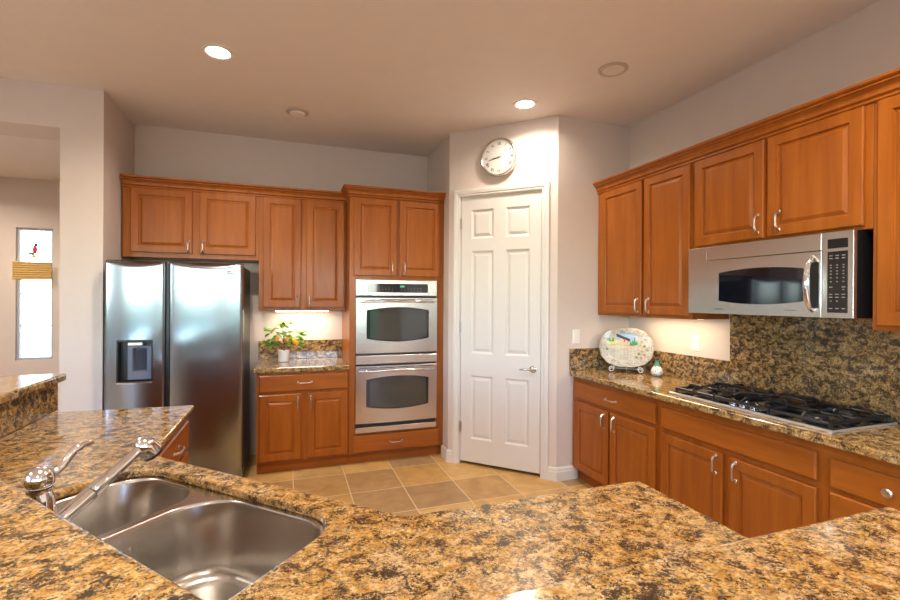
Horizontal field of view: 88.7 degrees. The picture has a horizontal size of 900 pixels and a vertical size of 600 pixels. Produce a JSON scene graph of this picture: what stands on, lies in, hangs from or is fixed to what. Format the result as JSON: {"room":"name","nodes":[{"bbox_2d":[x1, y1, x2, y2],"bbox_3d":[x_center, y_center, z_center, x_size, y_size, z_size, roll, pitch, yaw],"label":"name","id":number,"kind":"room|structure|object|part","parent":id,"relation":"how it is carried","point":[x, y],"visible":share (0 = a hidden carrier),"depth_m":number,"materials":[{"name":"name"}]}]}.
{"room":"kitchen","nodes":[
{"label":"kitchen","id":0,"kind":"room"},
{"bbox_2d":[0,414,49,438],"bbox_3d":[-0.833,0.973,1.208,3.505,1.060,0.964,0,0,27],"label":"wall","id":1,"kind":"structure","parent":0,"point":[49,414],"depth_m":2.17,"materials":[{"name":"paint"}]},
{"bbox_2d":[0,383,57,437],"bbox_3d":[-0.800,0.516,1.287,3.315,0.145,0.835,0,0,28],"label":"backsplash","id":2,"kind":"structure","parent":1,"relation":"attached to","point":[15,414],"depth_m":2.14,"materials":[{"name":"stone"}]},
{"bbox_2d":[0,373,899,599],"bbox_3d":[-0.873,0.422,1.146,3.850,0.040,1.251,0,0,28],"label":"bar","id":3,"kind":"object","parent":2,"relation":"on","point":[44,555],"visible":1,"depth_m":0.70,"materials":[{"name":"stone"}]},
{"bbox_2d":[0,177,59,409],"bbox_3d":[-3.449,-0.048,6.801,8.000,3.050,0.120,0,0,-19],"label":"wall","id":4,"kind":"structure","parent":0,"point":[24,202],"depth_m":5.99,"materials":[{"name":"paint"}]},
{"bbox_2d":[17,227,52,359],"bbox_3d":[-5.465,-0.079,6.093,0.395,1.730,0.060,0,0,-19],"label":"window","id":5,"kind":"structure","parent":4,"relation":"in","point":[19,230],"depth_m":6.04,"materials":[{"name":"grey plastic"}]},
{"bbox_2d":[12,261,51,279],"bbox_3d":[-5.423,-0.379,5.979,0.405,0.235,0.030,0,0,-19],"label":"window shade","id":6,"kind":"object","parent":5,"relation":"attached to","point":[21,270],"visible":1,"depth_m":5.97,"materials":[{"name":"beige wood"}]},
{"bbox_2d":[28,243,37,257],"bbox_3d":[-5.466,-0.734,6.042,0.099,0.364,0.024,0,0,-19],"label":"catcher","id":7,"kind":"object","parent":5,"relation":"hanging from","point":[35,249],"visible":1,"depth_m":6.04,"materials":[{"name":"red"}]},
{"bbox_2d":[0,77,59,140],"bbox_3d":[-4.516,-0.048,2.945,3.430,3.050,0.350,0,0,-19],"label":"wall opening","id":8,"kind":"structure","parent":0,"point":[28,109],"depth_m":3.30,"materials":[{"name":"paint"}]},
{"bbox_2d":[59,85,133,411],"bbox_3d":[-2.851,-0.039,3.779,0.265,3.050,0.820,0,0,-19],"label":"wall","id":9,"kind":"structure","parent":0,"point":[97,138],"depth_m":3.40,"materials":[{"name":"paint"}]},
{"bbox_2d":[134,124,426,454],"bbox_3d":[-1.502,-0.032,4.623,2.830,3.050,0.120,0,0,-19],"label":"wall","id":10,"kind":"structure","parent":0,"point":[158,151],"depth_m":4.46,"materials":[{"name":"paint"}]},
{"bbox_2d":[122,187,258,262],"bbox_3d":[-2.250,-0.649,4.091,1.038,0.584,0.383,0,0,-19],"label":"upper cabinet","id":11,"kind":"object","parent":10,"relation":"attached to","point":[158,224],"visible":0.98,"depth_m":3.94,"materials":[{"name":"brown wood"}]},
{"bbox_3d":[-2.421,-0.663,3.873,0.452,0.532,0.020,0,0,-19],"label":"door","id":12,"kind":"part","parent":11,"relation":"part of","materials":[{"name":"brown wood"}]},
{"bbox_3d":[-1.945,-0.661,4.040,0.448,0.532,0.020,0,0,-19],"label":"door","id":13,"kind":"part","parent":11,"relation":"part of","materials":[{"name":"brown wood"}]},
{"bbox_2d":[120,174,346,202],"bbox_3d":[-1.830,-0.972,4.059,1.808,0.092,0.064,0,0,-19],"label":"crown molding","id":14,"kind":"structure","parent":11,"relation":"attached to","point":[128,180],"depth_m":4.02,"materials":[{"name":"brown wood"}]},
{"bbox_2d":[258,339,341,359],"bbox_3d":[-1.471,0.488,4.560,0.787,0.180,0.021,0,0,-19],"label":"backsplash","id":15,"kind":"structure","parent":10,"relation":"attached to","point":[330,348],"depth_m":4.57,"materials":[{"name":"stone"}]},
{"bbox_2d":[259,197,345,310],"bbox_3d":[-1.399,-0.419,4.391,0.768,1.035,0.383,0,0,-19],"label":"upper cabinet","id":16,"kind":"object","parent":10,"relation":"attached to","point":[302,243],"visible":1,"depth_m":4.25,"materials":[{"name":"brown wood"}]},
{"bbox_3d":[-1.524,-0.429,4.189,0.326,0.991,0.020,0,0,-19],"label":"door","id":17,"kind":"part","parent":16,"relation":"part of","materials":[{"name":"brown wood"}]},
{"bbox_2d":[276,311,328,311],"bbox_3d":[-1.414,0.106,4.416,0.480,0.012,0.050,0,0,-19],"label":"light","id":18,"kind":"object","parent":16,"relation":"attached to","point":[276,311],"visible":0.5,"depth_m":4.39,"materials":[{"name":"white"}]},
{"bbox_3d":[-1.166,-0.427,4.315,0.342,0.991,0.020,0,0,-19],"label":"door","id":19,"kind":"part","parent":16,"relation":"part of","materials":[{"name":"brown wood"}]},
{"bbox_2d":[51,410,592,515],"bbox_3d":[-1.637,1.548,1.392,8.250,0.100,12.100,0,0,-19],"label":"floor","id":20,"kind":"structure","parent":0,"point":[407,486],"depth_m":3.77,"materials":[{"name":"tile"}]},
{"bbox_2d":[158,418,188,463],"bbox_3d":[-1.568,1.052,2.055,0.644,0.889,0.800,0,0,-19],"label":"base cabinet","id":21,"kind":"object","parent":20,"relation":"on","point":[174,448],"visible":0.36,"depth_m":2.26,"materials":[{"name":"brown wood"}]},
{"bbox_3d":[-1.303,0.726,2.221,0.037,0.022,0.133,0,0,-19],"label":"handle","id":22,"kind":"part","parent":21,"relation":"part of","materials":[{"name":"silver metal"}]},
{"bbox_3d":[-1.304,0.953,2.148,0.020,0.270,0.740,0,0,-19],"label":"drawer","id":23,"kind":"part","parent":21,"relation":"part of","materials":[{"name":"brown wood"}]},
{"bbox_2d":[104,259,249,476],"bbox_3d":[-2.199,0.597,3.837,0.924,1.785,0.827,0,0,-19],"label":"refrigerator","id":24,"kind":"object","parent":20,"relation":"on","point":[177,333],"visible":0.82,"depth_m":3.51,"materials":[{"name":"grey metal"}]},
{"bbox_3d":[-2.338,0.556,3.426,0.388,1.697,0.080,0,0,-19],"label":"freezer door","id":25,"kind":"part","parent":24,"relation":"part of","materials":[{"name":"silver metal"}]},
{"bbox_3d":[-2.314,0.466,3.442,0.156,0.255,0.031,0,0,-19],"label":"dispenser panel","id":26,"kind":"part","parent":24,"relation":"part of","materials":[{"name":"grey plastic"}]},
{"bbox_2d":[169,262,249,476],"bbox_3d":[-2.202,0.589,3.853,0.920,1.762,0.795,0,0,-19],"label":"door","id":27,"kind":"structure","parent":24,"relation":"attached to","point":[209,303],"depth_m":3.56,"materials":[{"name":"grey metal"}]},
{"bbox_2d":[256,369,348,473],"bbox_3d":[-1.365,1.058,4.275,0.769,0.873,0.632,0,0,-19],"label":"base cabinet","id":28,"kind":"object","parent":20,"relation":"on","point":[302,418],"visible":0.99,"depth_m":4.02,"materials":[{"name":"brown wood"}]},
{"bbox_3d":[-1.457,1.094,3.954,0.338,0.564,0.020,0,0,-19],"label":"door","id":29,"kind":"part","parent":28,"relation":"part of","materials":[{"name":"brown wood"}]},
{"bbox_2d":[253,357,348,373],"bbox_3d":[-1.376,0.600,4.281,0.791,0.040,0.612,0,0,-19],"label":"countertop","id":30,"kind":"structure","parent":28,"relation":"on","point":[333,363],"depth_m":4.10,"materials":[{"name":"stone"}]},
{"bbox_2d":[262,319,307,361],"bbox_3d":[-1.548,0.380,4.326,0.411,0.397,0.164,0,0,-19],"label":"potted plant","id":31,"kind":"object","parent":30,"relation":"on","point":[283,355],"visible":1,"depth_m":4.31,"materials":[{"name":"green plant"}]},
{"bbox_3d":[-1.562,0.526,4.329,0.106,0.104,0.106,0,0,-19],"label":"pot","id":32,"kind":"part","parent":31,"relation":"part of","materials":[{"name":"white ceramic"}]},
{"bbox_3d":[-1.551,0.341,4.322,0.326,0.316,0.082,0,0,-19],"label":"stem","id":33,"kind":"part","parent":31,"relation":"part of","materials":[{"name":"green plant"}]},
{"bbox_3d":[-1.267,0.717,4.019,0.736,0.144,0.020,0,0,-19],"label":"drawer","id":34,"kind":"part","parent":28,"relation":"part of","materials":[{"name":"brown wood"}]},
{"bbox_3d":[-1.085,1.096,4.085,0.344,0.564,0.020,0,0,-19],"label":"door","id":35,"kind":"part","parent":28,"relation":"part of","materials":[{"name":"brown wood"}]},
{"bbox_2d":[341,184,445,463],"bbox_3d":[-0.601,0.236,4.537,0.956,2.524,0.641,0,0,-19],"label":"tall cabinet","id":36,"kind":"object","parent":20,"relation":"on","point":[392,233],"visible":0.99,"depth_m":4.29,"materials":[{"name":"brown wood"}]},
{"bbox_3d":[-0.680,-0.574,4.220,0.392,0.704,0.020,0,0,-19],"label":"door","id":37,"kind":"part","parent":36,"relation":"part of","materials":[{"name":"brown wood"}]},
{"bbox_3d":[-0.529,-0.979,4.348,0.954,0.092,0.247,0,0,-19],"label":"crown","id":38,"kind":"part","parent":36,"relation":"part of","materials":[{"name":"brown wood"}]},
{"bbox_2d":[355,279,436,433],"bbox_3d":[-0.570,0.511,4.505,0.764,1.393,0.646,0,0,-19],"label":"double wall oven","id":39,"kind":"object","parent":36,"relation":"in","point":[396,320],"visible":1,"depth_m":4.25,"materials":[{"name":"silver metal"}]},
{"bbox_3d":[-0.496,1.184,4.285,0.764,0.049,0.026,0,0,-19],"label":"trim","id":40,"kind":"part","parent":39,"relation":"part of","materials":[{"name":"silver metal"}]},
{"bbox_3d":[-0.491,0.545,4.281,0.764,0.076,0.032,0,0,-19],"label":"trim","id":41,"kind":"part","parent":39,"relation":"part of","materials":[{"name":"silver metal"}]},
{"bbox_3d":[-0.488,-0.112,4.283,0.764,0.146,0.026,0,0,-19],"label":"control panel","id":42,"kind":"part","parent":39,"relation":"part of","materials":[{"name":"silver metal"}]},
{"bbox_3d":[-0.478,-0.109,4.271,0.571,0.082,0.002,0,0,-19],"label":"display glass","id":43,"kind":"part","parent":39,"relation":"part of","materials":[{"name":"black glass"}]},
{"bbox_3d":[-0.493,1.309,4.293,0.814,0.155,0.020,0,0,-19],"label":"drawer","id":44,"kind":"part","parent":36,"relation":"part of","materials":[{"name":"brown wood"}]},
{"bbox_3d":[-0.282,-0.571,4.360,0.396,0.704,0.020,0,0,-19],"label":"door","id":45,"kind":"part","parent":36,"relation":"part of","materials":[{"name":"brown wood"}]},
{"bbox_2d":[573,376,660,491],"bbox_3d":[1.446,1.076,3.524,0.624,0.873,0.968,0,0,-19],"label":"base cabinet","id":46,"kind":"object","parent":20,"relation":"on","point":[617,432],"visible":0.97,"depth_m":3.37,"materials":[{"name":"brown wood"}]},
{"bbox_3d":[1.117,1.118,3.646,0.020,0.560,0.420,0,0,-19],"label":"door","id":47,"kind":"part","parent":46,"relation":"part of","materials":[{"name":"brown wood"}]},
{"bbox_3d":[1.189,0.914,3.372,0.037,0.120,0.018,0,0,-19],"label":"handle","id":48,"kind":"part","parent":46,"relation":"part of","materials":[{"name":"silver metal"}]},
{"bbox_3d":[1.196,0.745,3.426,0.020,0.132,0.886,0,0,-19],"label":"drawer","id":49,"kind":"part","parent":46,"relation":"part of","materials":[{"name":"brown wood"}]},
{"bbox_3d":[1.267,1.120,3.219,0.020,0.560,0.446,0,0,-19],"label":"door","id":50,"kind":"part","parent":46,"relation":"part of","materials":[{"name":"brown wood"}]},
{"bbox_2d":[570,368,899,465],"bbox_3d":[1.796,0.622,2.550,0.613,0.040,3.036,0,0,-19],"label":"countertop","id":51,"kind":"structure","parent":46,"relation":"on","point":[882,443],"depth_m":2.37,"materials":[{"name":"stone"}]},
{"bbox_2d":[609,366,642,372],"bbox_3d":[1.468,0.516,3.836,0.265,0.159,0.166,0,0,23],"label":"plate stand","id":52,"kind":"object","parent":51,"relation":"on","point":[613,367],"visible":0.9,"depth_m":3.80,"materials":[{"name":"white metal"}]},
{"bbox_2d":[599,328,653,367],"bbox_3d":[1.451,0.390,3.794,0.422,0.319,0.083,0,0,23],"label":"platter","id":53,"kind":"object","parent":52,"relation":"on","point":[619,347],"visible":1,"depth_m":3.80,"materials":[{"name":"ceramic"}]},
{"bbox_2d":[651,360,662,376],"bbox_3d":[1.627,0.538,3.622,0.090,0.122,0.090,0,0,-19],"label":"bud vase","id":54,"kind":"object","parent":51,"relation":"on","point":[656,370],"visible":1,"depth_m":3.60,"materials":[{"name":"ceramic"}]},
{"bbox_2d":[669,381,897,432],"bbox_3d":[1.793,0.570,2.601,0.485,0.064,0.945,0,0,-19],"label":"gas cooktop","id":55,"kind":"object","parent":51,"relation":"in","point":[816,414],"visible":1,"depth_m":2.43,"materials":[{"name":"black metal"}]},
{"bbox_3d":[1.585,0.575,2.864,0.100,0.025,0.100,0,0,-19],"label":"burner","id":56,"kind":"part","parent":55,"relation":"part of","materials":[{"name":"black metal"}]},
{"bbox_3d":[1.802,0.576,2.941,0.080,0.025,0.080,0,0,-19],"label":"burner","id":57,"kind":"part","parent":55,"relation":"part of","materials":[{"name":"black metal"}]},
{"bbox_3d":[1.880,0.577,2.629,0.125,0.025,0.125,0,0,-19],"label":"burner","id":58,"kind":"part","parent":55,"relation":"part of","materials":[{"name":"black metal"}]},
{"bbox_3d":[1.798,0.577,2.260,0.112,0.025,0.112,0,0,-19],"label":"burner","id":59,"kind":"part","parent":55,"relation":"part of","materials":[{"name":"black metal"}]},
{"bbox_3d":[2.014,0.578,2.337,0.085,0.025,0.085,0,0,-19],"label":"burner","id":60,"kind":"part","parent":55,"relation":"part of","materials":[{"name":"black metal"}]},
{"bbox_2d":[660,400,823,537],"bbox_3d":[1.765,1.080,2.615,0.624,0.873,0.958,0,0,-19],"label":"base cabinet","id":61,"kind":"object","parent":20,"relation":"on","point":[753,481],"visible":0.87,"depth_m":2.44,"materials":[{"name":"brown wood"}]},
{"bbox_3d":[1.431,1.126,2.751,0.020,0.552,0.444,0,0,-19],"label":"door","id":62,"kind":"part","parent":61,"relation":"part of","materials":[{"name":"brown wood"}]},
{"bbox_3d":[1.471,0.917,2.569,0.037,0.120,0.018,0,0,-19],"label":"handle","id":63,"kind":"part","parent":61,"relation":"part of","materials":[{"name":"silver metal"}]},
{"bbox_3d":[1.511,0.918,2.455,0.037,0.120,0.018,0,0,-19],"label":"handle","id":64,"kind":"part","parent":61,"relation":"part of","materials":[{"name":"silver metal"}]},
{"bbox_3d":[1.513,0.752,2.525,0.020,0.131,0.922,0,0,-19],"label":"false drawer","id":65,"kind":"part","parent":61,"relation":"part of","materials":[{"name":"brown wood"}]},
{"bbox_3d":[1.591,1.128,2.297,0.020,0.552,0.438,0,0,-19],"label":"door","id":66,"kind":"part","parent":61,"relation":"part of","materials":[{"name":"brown wood"}]},
{"bbox_2d":[823,445,899,520],"bbox_3d":[2.006,1.082,1.929,0.623,0.873,0.493,0,0,-19],"label":"base cabinet","id":67,"kind":"object","parent":20,"relation":"on","point":[853,483],"visible":0.43,"depth_m":1.95,"materials":[{"name":"brown wood"}]},
{"bbox_3d":[1.755,0.978,1.832,0.020,0.260,0.440,0,0,-19],"label":"drawer","id":68,"kind":"part","parent":67,"relation":"part of","materials":[{"name":"brown wood"}]},
{"bbox_3d":[1.756,0.765,1.831,0.020,0.125,0.440,0,0,-19],"label":"drawer","id":69,"kind":"part","parent":67,"relation":"part of","materials":[{"name":"brown wood"}]},
{"bbox_3d":[1.732,0.765,1.823,0.032,0.038,0.038,0,0,-19],"label":"knob","id":70,"kind":"part","parent":67,"relation":"part of","materials":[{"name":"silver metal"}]},
{"bbox_3d":[-0.746,1.059,1.279,1.153,0.889,0.554,0,0,26],"label":"cabinet","id":71,"kind":"object","parent":20,"relation":"on","visible":0},
{"bbox_2d":[0,405,748,599],"bbox_3d":[-0.680,0.601,1.476,3.246,0.024,1.266,0,0,27],"label":"countertop","id":72,"kind":"structure","parent":71,"relation":"on","point":[478,552],"depth_m":1.20,"materials":[{"name":"stone"}]},
{"bbox_2d":[23,436,162,521],"bbox_3d":[-0.879,0.466,1.152,0.072,0.244,0.310,0,0,26],"label":"faucet","id":73,"kind":"object","parent":72,"relation":"on","point":[39,481],"visible":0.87,"depth_m":1.10,"materials":[{"name":"silver metal"}]},
{"bbox_3d":[-0.905,0.380,1.096,0.022,0.072,0.099,0,0,26],"label":"lever","id":74,"kind":"part","parent":73,"relation":"part of","materials":[{"name":"silver metal"}]},
{"bbox_3d":[-0.906,0.506,1.095,0.039,0.093,0.116,0,0,26],"label":"spout","id":75,"kind":"part","parent":73,"relation":"part of","materials":[{"name":"silver metal"}]},
{"bbox_2d":[56,476,324,599],"bbox_3d":[-0.776,0.734,1.251,0.933,0.241,0.456,0,0,26],"label":"sink","id":76,"kind":"object","parent":72,"relation":"in","point":[213,545],"visible":0.41,"depth_m":1.37,"materials":[{"name":"silver metal"}]},
{"bbox_3d":[-1.019,0.711,1.368,0.336,0.197,0.398,0,0,26],"label":"bowl","id":77,"kind":"part","parent":76,"relation":"part of","materials":[{"name":"silver metal"}]},
{"bbox_3d":[-0.614,0.734,1.173,0.511,0.237,0.398,0,0,26],"label":"bowl","id":78,"kind":"part","parent":76,"relation":"part of","materials":[{"name":"silver metal"}]},
{"bbox_2d":[427,135,449,448],"bbox_3d":[-0.078,-0.024,4.668,0.114,3.050,0.740,0,0,-19],"label":"wall","id":79,"kind":"structure","parent":0,"point":[438,161],"depth_m":4.41,"materials":[{"name":"paint"}]},
{"bbox_2d":[0,0,880,180],"bbox_3d":[-1.618,-1.602,1.386,8.250,0.100,12.100,0,0,-19],"label":"ceiling","id":80,"kind":"structure","parent":0,"point":[389,76],"depth_m":2.94,"materials":[{"name":"paint"}]},
{"bbox_2d":[201,44,234,60],"bbox_3d":[-1.454,-1.549,2.887,0.188,0.008,0.188,0,0,-19],"label":"recessed light","id":81,"kind":"object","parent":80,"relation":"in","point":[215,51],"visible":1,"depth_m":2.88,"materials":[{"name":"white plastic"}]},
{"bbox_2d":[286,107,308,116],"bbox_3d":[-1.256,-1.539,3.792,0.180,0.029,0.180,0,0,-19],"label":"smoke detector","id":82,"kind":"object","parent":80,"relation":"attached to","point":[294,111],"visible":1,"depth_m":3.75,"materials":[{"name":"beige plastic"}]},
{"bbox_2d":[513,99,536,109],"bbox_3d":[0.591,-1.538,3.626,0.188,0.008,0.188,0,0,-19],"label":"recessed light","id":83,"kind":"object","parent":80,"relation":"in","point":[523,104],"visible":1,"depth_m":3.62,"materials":[{"name":"white plastic"}]},
{"bbox_2d":[598,62,627,76],"bbox_3d":[1.087,-1.533,3.069,0.190,0.010,0.190,0,0,-19],"label":"ceiling speaker","id":84,"kind":"object","parent":80,"relation":"attached to","point":[612,69],"visible":1,"depth_m":3.06,"materials":[{"name":"beige plastic"}]},
{"bbox_2d":[602,65,623,75],"bbox_3d":[1.087,-1.532,3.069,0.143,0.004,0.143,0,0,30],"label":"grille","id":85,"kind":"object","parent":84,"relation":"attached to","point":[607,70],"depth_m":3.07,"materials":[{"name":"beige plastic"}]},
{"bbox_2d":[448,115,558,466],"bbox_3d":[0.650,-0.019,4.489,1.010,3.050,0.950,0,0,26],"label":"wall","id":86,"kind":"structure","parent":0,"point":[535,140],"depth_m":3.97,"materials":[{"name":"paint"}]},
{"bbox_2d":[441,444,451,462],"bbox_3d":[-0.043,1.446,4.335,0.044,0.112,0.204,0,0,-30],"label":"baseboard","id":87,"kind":"structure","parent":86,"relation":"attached to","point":[446,454],"depth_m":4.28,"materials":[{"name":"white wood"}]},
{"bbox_2d":[481,138,517,176],"bbox_3d":[0.431,-1.252,4.042,0.340,0.340,0.047,0,0,26],"label":"wall clock","id":88,"kind":"object","parent":86,"relation":"attached to","point":[499,157],"visible":1,"depth_m":4.03,"materials":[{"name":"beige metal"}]},
{"bbox_2d":[459,190,541,473],"bbox_3d":[0.426,0.271,4.066,0.755,2.410,0.097,0,0,26],"label":"door","id":89,"kind":"structure","parent":86,"relation":"in","point":[500,323],"depth_m":4.07,"materials":[{"name":"white wood"}]},
{"bbox_3d":[0.665,0.592,3.928,0.139,0.062,0.060,0,0,26],"label":"handle","id":90,"kind":"part","parent":89,"relation":"part of","materials":[{"name":"silver metal"}]},
{"bbox_2d":[452,180,549,479],"bbox_3d":[0.453,0.252,4.110,0.892,2.508,0.141,0,0,26],"label":"trim","id":91,"kind":"structure","parent":86,"relation":"attached to","point":[544,186],"depth_m":4.01,"materials":[{"name":"white wood"}]},
{"bbox_3d":[0.054,0.249,4.239,0.062,2.508,0.021,0,0,26],"label":"casing","id":92,"kind":"part","parent":91,"relation":"part of","materials":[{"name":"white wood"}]},
{"bbox_3d":[0.800,0.254,3.874,0.062,2.508,0.021,0,0,26],"label":"casing","id":93,"kind":"part","parent":91,"relation":"part of","materials":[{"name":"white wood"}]},
{"bbox_2d":[548,465,577,481],"bbox_3d":[0.951,1.453,3.863,0.262,0.112,0.055,0,0,-8],"label":"baseboard","id":94,"kind":"structure","parent":86,"relation":"attached to","point":[563,473],"depth_m":3.85,"materials":[{"name":"white wood"}]},
{"bbox_2d":[556,115,629,469],"bbox_3d":[1.234,-0.015,4.025,0.763,3.050,0.123,0,0,-19],"label":"wall","id":95,"kind":"structure","parent":0,"point":[590,152],"depth_m":3.91,"materials":[{"name":"paint"}]},
{"bbox_2d":[572,330,579,342],"bbox_3d":[1.069,0.310,3.897,0.072,0.115,0.010,0,0,-19],"label":"light switch","id":96,"kind":"object","parent":95,"relation":"attached to","point":[575,333],"visible":1,"depth_m":3.89,"materials":[{"name":"white plastic"}]},
{"bbox_2d":[629,0,899,360],"bbox_3d":[2.193,-0.006,2.583,0.150,3.050,11.820,0,0,-19],"label":"wall","id":97,"kind":"structure","parent":0,"point":[864,45],"depth_m":2.95,"materials":[{"name":"paint"}]},
{"bbox_2d":[569,348,729,387],"bbox_3d":[1.460,0.505,3.506,0.613,0.186,1.007,0,0,-19],"label":"backsplash","id":98,"kind":"structure","parent":97,"relation":"attached to","point":[705,370],"depth_m":3.56,"materials":[{"name":"stone"}]},
{"bbox_2d":[598,163,728,319],"bbox_3d":[1.571,-0.392,3.554,0.383,1.040,0.984,0,0,-19],"label":"upper cabinet","id":99,"kind":"object","parent":97,"relation":"attached to","point":[645,227],"visible":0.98,"depth_m":3.39,"materials":[{"name":"brown wood"}]},
{"bbox_3d":[1.366,-0.399,3.688,0.020,1.008,0.472,0,0,-19],"label":"door","id":100,"kind":"part","parent":99,"relation":"part of","materials":[{"name":"brown wood"}]},
{"bbox_3d":[1.522,-0.398,3.245,0.020,1.008,0.414,0,0,-19],"label":"door","id":101,"kind":"part","parent":99,"relation":"part of","materials":[{"name":"brown wood"}]},
{"bbox_2d":[593,67,899,194],"bbox_3d":[1.897,-0.949,2.621,0.390,0.092,2.956,0,0,-19],"label":"crown molding","id":102,"kind":"structure","parent":99,"relation":"attached to","point":[885,85],"depth_m":2.51,"materials":[{"name":"brown wood"}]},
{"bbox_2d":[691,335,699,351],"bbox_3d":[1.816,0.320,3.411,0.009,0.115,0.072,0,0,-19],"label":"outlet","id":103,"kind":"object","parent":97,"relation":"attached to","point":[695,340],"visible":1,"depth_m":3.41,"materials":[{"name":"white plastic"}]},
{"bbox_2d":[693,103,873,248],"bbox_3d":[1.900,-0.618,2.619,0.383,0.580,0.994,0,0,-19],"label":"upper cabinet","id":104,"kind":"object","parent":97,"relation":"attached to","point":[817,177],"visible":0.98,"depth_m":2.42,"materials":[{"name":"brown wood"}]},
{"bbox_3d":[1.682,-0.624,2.793,0.020,0.552,0.462,0,0,-19],"label":"door","id":105,"kind":"part","parent":104,"relation":"part of","materials":[{"name":"brown wood"}]},
{"bbox_3d":[1.724,-0.429,2.595,0.037,0.120,0.018,0,0,-19],"label":"handle","id":106,"kind":"part","parent":104,"relation":"part of","materials":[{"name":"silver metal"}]},
{"bbox_3d":[1.763,-0.429,2.484,0.037,0.120,0.018,0,0,-19],"label":"handle","id":107,"kind":"part","parent":104,"relation":"part of","materials":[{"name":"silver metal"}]},
{"bbox_2d":[688,229,872,318],"bbox_3d":[1.844,-0.119,2.595,0.453,0.408,0.925,0,0,-19],"label":"microwave","id":108,"kind":"object","parent":104,"relation":"attached to","point":[823,275],"visible":1,"depth_m":2.38,"materials":[{"name":"silver metal"}]},
{"bbox_3d":[1.729,-0.121,2.971,0.346,0.408,0.138,0,0,-19],"label":"filler panel","id":109,"kind":"part","parent":108,"relation":"part of","materials":[{"name":"silver metal"}]},
{"bbox_3d":[1.702,-0.077,2.542,0.023,0.322,0.650,0,0,-19],"label":"door","id":110,"kind":"part","parent":108,"relation":"part of","materials":[{"name":"silver metal"}]},
{"bbox_3d":[1.703,-0.283,2.542,0.023,0.082,0.650,0,0,-19],"label":"vent panel","id":111,"kind":"part","parent":108,"relation":"part of","materials":[{"name":"silver metal"}]},
{"bbox_3d":[1.758,-0.080,2.258,0.068,0.282,0.028,0,0,-19],"label":"door handle","id":112,"kind":"part","parent":108,"relation":"part of","materials":[{"name":"silver metal"}]},
{"bbox_3d":[1.788,-0.073,2.260,0.001,0.225,0.040,0,0,-19],"label":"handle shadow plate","id":113,"kind":"part","parent":108,"relation":"part of","materials":[{"name":"black plastic"}]},
{"bbox_3d":[1.833,-0.119,2.170,0.023,0.408,0.131,0,0,-19],"label":"keypad panel","id":114,"kind":"part","parent":108,"relation":"part of","materials":[{"name":"silver metal"}]},
{"bbox_3d":[1.840,-0.622,2.343,0.020,0.552,0.452,0,0,-19],"label":"door","id":115,"kind":"part","parent":104,"relation":"part of","materials":[{"name":"brown wood"}]},
{"bbox_2d":[730,314,899,423],"bbox_3d":[2.245,0.143,2.171,0.021,0.926,2.028,0,0,-19],"label":"backsplash","id":116,"kind":"structure","parent":97,"relation":"attached to","point":[840,361],"depth_m":2.59,"materials":[{"name":"stone"}]},
{"bbox_2d":[873,94,899,331],"bbox_3d":[2.215,-0.382,1.719,0.383,1.045,0.914,0,0,-19],"label":"upper cabinet","id":117,"kind":"object","parent":97,"relation":"attached to","point":[886,226],"visible":1,"depth_m":2.04,"materials":[{"name":"brown wood"}]}
]}

